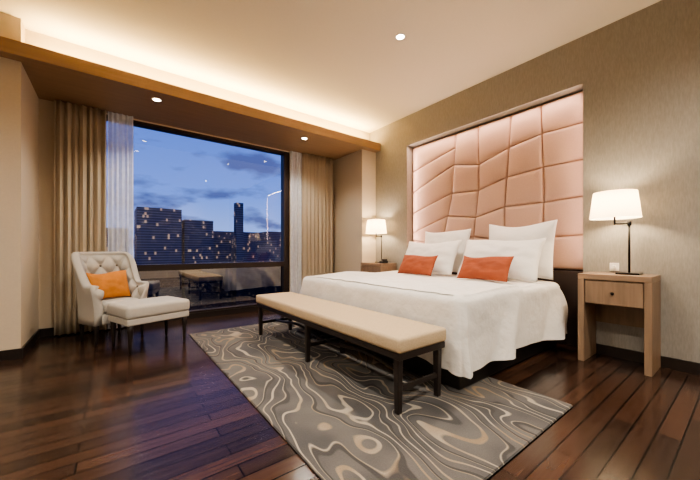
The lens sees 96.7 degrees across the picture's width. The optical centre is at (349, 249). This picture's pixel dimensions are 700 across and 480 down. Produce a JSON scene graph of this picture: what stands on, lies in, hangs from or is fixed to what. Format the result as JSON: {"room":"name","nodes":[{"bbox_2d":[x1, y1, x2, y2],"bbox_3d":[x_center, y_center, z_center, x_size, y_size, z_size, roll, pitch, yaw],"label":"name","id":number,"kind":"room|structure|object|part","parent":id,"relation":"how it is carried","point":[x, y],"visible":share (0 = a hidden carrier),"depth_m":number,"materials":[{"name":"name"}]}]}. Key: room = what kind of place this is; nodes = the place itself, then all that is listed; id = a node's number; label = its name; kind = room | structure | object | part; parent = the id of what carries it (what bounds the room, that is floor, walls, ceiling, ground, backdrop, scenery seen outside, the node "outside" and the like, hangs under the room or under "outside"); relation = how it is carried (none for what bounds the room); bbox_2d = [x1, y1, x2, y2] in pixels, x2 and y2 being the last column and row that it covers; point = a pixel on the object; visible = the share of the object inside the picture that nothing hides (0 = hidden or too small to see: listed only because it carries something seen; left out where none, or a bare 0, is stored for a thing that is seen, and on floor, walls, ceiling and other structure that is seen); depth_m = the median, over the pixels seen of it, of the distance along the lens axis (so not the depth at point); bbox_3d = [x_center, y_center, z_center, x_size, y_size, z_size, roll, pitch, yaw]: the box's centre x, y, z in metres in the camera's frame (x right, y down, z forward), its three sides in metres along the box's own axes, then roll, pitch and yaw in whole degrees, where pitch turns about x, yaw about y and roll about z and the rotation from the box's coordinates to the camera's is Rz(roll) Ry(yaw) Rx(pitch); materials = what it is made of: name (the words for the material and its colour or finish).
{"room":"hotel room","nodes":[
{"label":"hotel room","id":0,"kind":"room"},
{"bbox_2d":[0,12,375,350],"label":"wall","id":1,"kind":"structure","parent":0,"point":[26,120],"depth_m":3.40,"materials":[{"name":"paint"}]},
{"bbox_2d":[0,306,264,361],"bbox_3d":[-2.568,0.905,3.486,4.560,0.090,0.842,0,0,-37],"label":"baseboard","id":2,"kind":"structure","parent":1,"relation":"attached to","point":[12,354],"depth_m":3.42,"materials":[{"name":"brown wood"}]},
{"bbox_2d":[0,36,380,160],"bbox_3d":[-2.062,-1.710,3.805,5.750,0.120,0.950,0,0,-37],"label":"ceiling soffit","id":3,"kind":"structure","parent":1,"relation":"attached to","point":[53,75],"depth_m":3.58,"materials":[{"name":"brown wood"}]},
{"bbox_2d":[54,100,106,335],"bbox_3d":[-3.053,-0.352,3.533,0.453,2.575,0.081,0,0,-37],"label":"curtain","id":4,"kind":"object","parent":3,"relation":"hanging from","point":[80,132],"visible":0.77,"depth_m":3.50,"materials":[{"name":"fabric"}]},
{"bbox_2d":[108,111,132,328],"bbox_3d":[-2.765,-0.352,3.752,0.250,2.575,0.050,0,0,-37],"label":"sheer curtain","id":5,"kind":"object","parent":3,"relation":"hanging from","point":[120,126],"visible":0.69,"depth_m":3.75,"materials":[{"name":"white fabric"}]},
{"bbox_2d":[151,97,161,101],"bbox_3d":[-2.122,-1.648,3.413,0.100,0.004,0.100,0,0,-37],"label":"recessed light","id":6,"kind":"object","parent":3,"relation":"attached to","point":[153,98],"visible":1,"depth_m":3.41,"materials":[{"name":"white plastic"}]},
{"bbox_2d":[290,151,301,293],"bbox_3d":[-0.903,-0.352,5.202,0.210,2.575,0.047,0,0,-37],"label":"sheer curtain","id":7,"kind":"object","parent":3,"relation":"hanging from","point":[295,157],"visible":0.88,"depth_m":5.20,"materials":[{"name":"white fabric"}]},
{"bbox_2d":[302,153,332,281],"bbox_3d":[-0.560,-0.352,5.434,0.603,2.575,0.077,0,0,-37],"label":"curtain","id":8,"kind":"object","parent":3,"relation":"hanging from","point":[317,220],"visible":0.76,"depth_m":5.42,"materials":[{"name":"fabric"}]},
{"bbox_3d":[-2.046,-0.370,4.491,2.510,2.520,0.120,0,0,-37],"label":"frame","id":9,"kind":"part","parent":1,"relation":"part of","materials":[{"name":"black metal"}]},
{"bbox_2d":[138,266,281,310],"bbox_3d":[-2.062,0.560,4.479,2.350,0.580,0.001,0,0,-37],"label":"pane","id":10,"kind":"object","parent":1,"relation":"attached to","point":[223,287],"visible":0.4,"depth_m":4.54,"materials":[{"name":"clear glass"}]},
{"bbox_2d":[0,0,660,132],"bbox_3d":[-0.068,-2.080,1.364,6.150,0.100,7.650,0,0,-37],"label":"ceiling","id":11,"kind":"structure","parent":0,"point":[342,62],"depth_m":3.02,"materials":[{"name":"paint"}]},
{"bbox_2d":[395,33,405,40],"bbox_3d":[0.479,-2.028,2.961,0.100,0.004,0.100,0,0,-37],"label":"recessed light","id":12,"kind":"object","parent":11,"relation":"in","point":[401,36],"depth_m":2.95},
{"bbox_2d":[0,310,699,479],"bbox_3d":[-0.068,1.000,1.364,6.150,0.100,7.650,0,0,-37],"label":"floor","id":13,"kind":"structure","parent":0,"point":[71,408],"depth_m":1.75,"materials":[{"name":"brown wood"}]},
{"bbox_2d":[71,252,148,346],"bbox_3d":[-2.592,0.484,3.357,0.544,0.932,0.592,0,0,26],"label":"armchair","id":14,"kind":"object","parent":13,"relation":"on","point":[101,278],"visible":0.93,"depth_m":3.27,"materials":[{"name":"fabric"}]},
{"bbox_3d":[-2.814,0.848,3.268,0.050,0.205,0.050,0,0,26],"label":"leg","id":15,"kind":"part","parent":14,"relation":"part of","materials":[{"name":"brown wood"}]},
{"bbox_3d":[-2.506,0.848,3.072,0.050,0.205,0.050,0,0,26],"label":"leg","id":16,"kind":"part","parent":14,"relation":"part of","materials":[{"name":"brown wood"}]},
{"bbox_3d":[-2.552,0.695,3.338,0.391,0.110,0.372,0,0,26],"label":"seat","id":17,"kind":"part","parent":14,"relation":"part of","materials":[{"name":"fabric"}]},
{"bbox_2d":[86,270,130,298],"bbox_3d":[-2.568,0.370,3.314,0.144,0.311,0.391,-22,-9,24],"label":"chair pillow","id":18,"kind":"object","parent":14,"relation":"on","point":[113,284],"depth_m":3.29,"materials":[{"name":"orange fabric"}]},
{"bbox_2d":[102,297,137,312],"bbox_3d":[-2.521,0.580,3.322,0.386,0.120,0.335,0,0,26],"label":"seat cushion","id":19,"kind":"object","parent":14,"relation":"on","point":[105,301],"depth_m":3.24,"materials":[{"name":"fabric"}]},
{"bbox_3d":[-2.315,0.848,3.465,0.050,0.205,0.050,0,0,26],"label":"leg","id":20,"kind":"part","parent":14,"relation":"part of","materials":[{"name":"brown wood"}]},
{"bbox_2d":[107,296,189,355],"bbox_3d":[-2.002,0.728,3.115,0.460,0.445,0.580,0,0,34],"label":"ottoman","id":21,"kind":"object","parent":13,"relation":"on","point":[129,313],"visible":1,"depth_m":2.97,"materials":[{"name":"fabric"}]},
{"bbox_3d":[-2.292,0.817,3.015,0.052,0.267,0.052,0,0,34],"label":"leg","id":22,"kind":"part","parent":21,"relation":"part of","materials":[{"name":"brown wood"}]},
{"bbox_3d":[-1.985,0.817,2.808,0.052,0.267,0.052,0,0,34],"label":"leg","id":23,"kind":"part","parent":21,"relation":"part of","materials":[{"name":"brown wood"}]},
{"bbox_3d":[-2.002,0.655,3.115,0.440,0.060,0.560,0,0,34],"label":"frame","id":24,"kind":"part","parent":21,"relation":"part of","materials":[{"name":"fabric"}]},
{"bbox_2d":[107,296,189,319],"bbox_3d":[-2.002,0.568,3.115,0.460,0.125,0.580,0,0,34],"label":"cushion","id":25,"kind":"object","parent":21,"relation":"on","point":[152,308],"depth_m":2.96,"materials":[{"name":"fabric"}]},
{"bbox_3d":[-2.019,0.817,3.421,0.052,0.267,0.052,0,0,34],"label":"leg","id":26,"kind":"part","parent":21,"relation":"part of","materials":[{"name":"brown wood"}]},
{"bbox_3d":[-1.712,0.817,3.215,0.052,0.267,0.052,0,0,34],"label":"leg","id":27,"kind":"part","parent":21,"relation":"part of","materials":[{"name":"brown wood"}]},
{"bbox_2d":[361,262,396,272],"bbox_3d":[0.443,0.576,4.948,0.355,0.748,0.480,0,0,-37],"label":"nightstand","id":28,"kind":"object","parent":13,"relation":"on","point":[373,267],"visible":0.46,"depth_m":4.80,"materials":[{"name":"brown wood"}]},
{"bbox_3d":[0.332,0.352,4.863,0.022,0.190,0.380,0,0,-37],"label":"drawer","id":29,"kind":"part","parent":28,"relation":"part of","materials":[{"name":"brown wood"}]},
{"bbox_2d":[366,219,386,262],"bbox_3d":[0.416,-0.138,4.952,0.336,0.680,0.336,0,0,-37],"label":"table lamp","id":30,"kind":"object","parent":28,"relation":"on","point":[374,226],"visible":0.86,"depth_m":4.83,"materials":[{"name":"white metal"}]},
{"bbox_3d":[0.416,-0.370,4.952,0.336,0.215,0.336,0,0,-37],"label":"lamp shade","id":31,"kind":"part","parent":30,"relation":"part of","materials":[{"name":"white fabric"}]},
{"bbox_2d":[189,320,572,479],"bbox_3d":[-0.222,0.944,2.679,1.535,0.012,3.175,0,0,-37],"label":"area rug","id":32,"kind":"object","parent":13,"relation":"on","point":[335,409],"visible":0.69,"depth_m":1.82,"materials":[{"name":"carpet"}]},
{"bbox_2d":[256,292,445,414],"bbox_3d":[-0.213,0.717,2.721,0.440,0.443,2.180,0,0,-37],"label":"bench","id":33,"kind":"object","parent":32,"relation":"on","point":[399,339],"visible":1,"depth_m":2.12,"materials":[{"name":"fabric"}]},
{"bbox_3d":[-0.988,0.781,3.438,0.042,0.314,0.042,0,0,-37],"label":"leg","id":34,"kind":"part","parent":33,"relation":"part of","materials":[{"name":"brown wood"}]},
{"bbox_3d":[-0.355,0.781,2.612,0.042,0.314,0.042,0,0,-37],"label":"leg","id":35,"kind":"part","parent":33,"relation":"part of","materials":[{"name":"brown wood"}]},
{"bbox_3d":[-0.070,0.781,2.830,0.042,0.314,0.042,0,0,-37],"label":"leg","id":36,"kind":"part","parent":33,"relation":"part of","materials":[{"name":"brown wood"}]},
{"bbox_3d":[-0.213,0.605,2.721,0.420,0.041,2.160,0,0,-37],"label":"seat frame","id":37,"kind":"part","parent":33,"relation":"part of","materials":[{"name":"brown wood"}]},
{"bbox_2d":[256,292,445,353],"bbox_3d":[-0.213,0.540,2.721,0.440,0.090,2.180,0,0,-37],"label":"cushion","id":38,"kind":"object","parent":33,"relation":"on","point":[389,334],"depth_m":2.17,"materials":[{"name":"fabric"}]},
{"bbox_3d":[0.277,0.781,1.786,0.042,0.314,0.042,0,0,-37],"label":"leg","id":39,"kind":"part","parent":33,"relation":"part of","materials":[{"name":"brown wood"}]},
{"bbox_3d":[0.562,0.781,2.005,0.042,0.314,0.042,0,0,-37],"label":"leg","id":40,"kind":"part","parent":33,"relation":"part of","materials":[{"name":"brown wood"}]},
{"bbox_2d":[299,271,567,389],"bbox_3d":[0.734,0.613,3.350,1.762,0.675,2.344,0,0,-37],"label":"bed","id":41,"kind":"object","parent":13,"relation":"on","point":[491,327],"visible":0.87,"depth_m":2.41,"materials":[{"name":"white fabric"}]},
{"bbox_2d":[398,255,437,275],"bbox_3d":[0.795,0.173,3.707,0.175,0.234,0.527,0,0,-34],"label":"throw pillow","id":42,"kind":"object","parent":41,"relation":"on","point":[411,264],"visible":1,"depth_m":3.63,"materials":[{"name":"orange fabric"}]},
{"bbox_2d":[405,240,461,274],"bbox_3d":[0.985,0.085,3.927,0.267,0.410,0.829,0,0,-40],"label":"sleeping pillow","id":43,"kind":"object","parent":41,"relation":"on","point":[446,252],"visible":0.65,"depth_m":3.70,"materials":[{"name":"white fabric"}]},
{"bbox_2d":[425,229,470,272],"bbox_3d":[1.228,0.014,4.037,0.214,0.552,0.705,0,0,-33],"label":"euro pillow","id":44,"kind":"object","parent":41,"relation":"on","point":[464,235],"visible":0.36,"depth_m":3.87,"materials":[{"name":"white fabric"}]},
{"bbox_2d":[457,256,513,281],"bbox_3d":[1.305,0.173,3.039,0.171,0.234,0.526,0,0,-40],"label":"throw pillow","id":45,"kind":"object","parent":41,"relation":"on","point":[494,268],"visible":1,"depth_m":2.96,"materials":[{"name":"orange fabric"}]},
{"bbox_2d":[456,237,546,281],"bbox_3d":[1.527,0.085,3.222,0.268,0.410,0.849,0,0,-35],"label":"sleeping pillow","id":46,"kind":"object","parent":41,"relation":"on","point":[527,253],"visible":0.7,"depth_m":3.00,"materials":[{"name":"white fabric"}]},
{"bbox_2d":[489,219,557,279],"bbox_3d":[1.786,-0.005,3.306,0.212,0.591,0.700,0,0,-37],"label":"euro pillow","id":47,"kind":"object","parent":41,"relation":"on","point":[545,229],"visible":0.5,"depth_m":3.12,"materials":[{"name":"white fabric"}]},
{"bbox_2d":[578,272,660,376],"bbox_3d":[2.238,0.576,2.602,0.355,0.748,0.468,0,0,-37],"label":"nightstand","id":48,"kind":"object","parent":13,"relation":"on","point":[628,300],"visible":1,"depth_m":2.53,"materials":[{"name":"brown wood"}]},
{"bbox_3d":[2.127,0.352,2.517,0.022,0.190,0.368,0,0,-37],"label":"drawer","id":49,"kind":"part","parent":48,"relation":"part of","materials":[{"name":"brown wood"}]},
{"bbox_2d":[589,189,642,274],"bbox_3d":[2.194,-0.138,2.580,0.336,0.680,0.336,0,0,-37],"label":"table lamp","id":50,"kind":"object","parent":48,"relation":"on","point":[618,204],"visible":1,"depth_m":2.49,"materials":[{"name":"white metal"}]},
{"bbox_3d":[2.194,-0.370,2.580,0.336,0.215,0.336,0,0,-37],"label":"lamp shade","id":51,"kind":"part","parent":50,"relation":"part of","materials":[{"name":"white fabric"}]},
{"bbox_3d":[2.371,0.551,2.704,0.020,0.198,0.378,0,0,-37],"label":"panel","id":52,"kind":"part","parent":48,"relation":"part of","materials":[{"name":"brown wood"}]},
{"bbox_2d":[370,0,699,362],"bbox_3d":[2.208,-0.540,3.170,0.260,2.980,7.550,0,0,-37],"label":"wall","id":53,"kind":"structure","parent":0,"point":[637,74],"depth_m":2.70,"materials":[{"name":"paint"}]},
{"bbox_2d":[413,91,582,346],"bbox_3d":[1.642,-0.310,3.914,0.125,2.520,2.200,0,0,-37],"label":"headboard","id":54,"kind":"object","parent":53,"relation":"attached to","point":[524,168],"visible":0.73,"depth_m":3.54,"materials":[{"name":"leather"}]},
{"bbox_3d":[1.628,0.580,3.903,0.090,0.740,2.200,0,0,-37],"label":"panel","id":55,"kind":"part","parent":54,"relation":"part of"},
{"bbox_2d":[610,263,618,270],"bbox_3d":[2.341,0.150,2.758,0.030,0.070,0.065,0,0,-37],"label":"wall socket","id":56,"kind":"object","parent":53,"relation":"attached to","point":[613,266],"visible":1,"depth_m":2.75,"materials":[{"name":"white plastic"}]},
{"bbox_2d":[596,343,699,374],"bbox_3d":[2.042,0.905,2.917,0.312,0.090,7.350,0,0,-37],"label":"baseboard","id":57,"kind":"structure","parent":53,"relation":"attached to","point":[666,362],"depth_m":2.62,"materials":[{"name":"brown wood"}]},
{"label":"outside","id":58,"kind":"structure","parent":0,"visible":0},
{"bbox_3d":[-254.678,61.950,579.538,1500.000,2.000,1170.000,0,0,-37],"label":"ground","id":59,"kind":"structure","parent":58,"visible":0},
{"bbox_2d":[107,203,280,264],"bbox_3d":[-120.429,15.450,247.834,170.000,91.000,140.000,0,0,-37],"label":"city buildings","id":60,"kind":"structure","parent":59,"relation":"on","point":[161,236],"depth_m":186.01}
]}

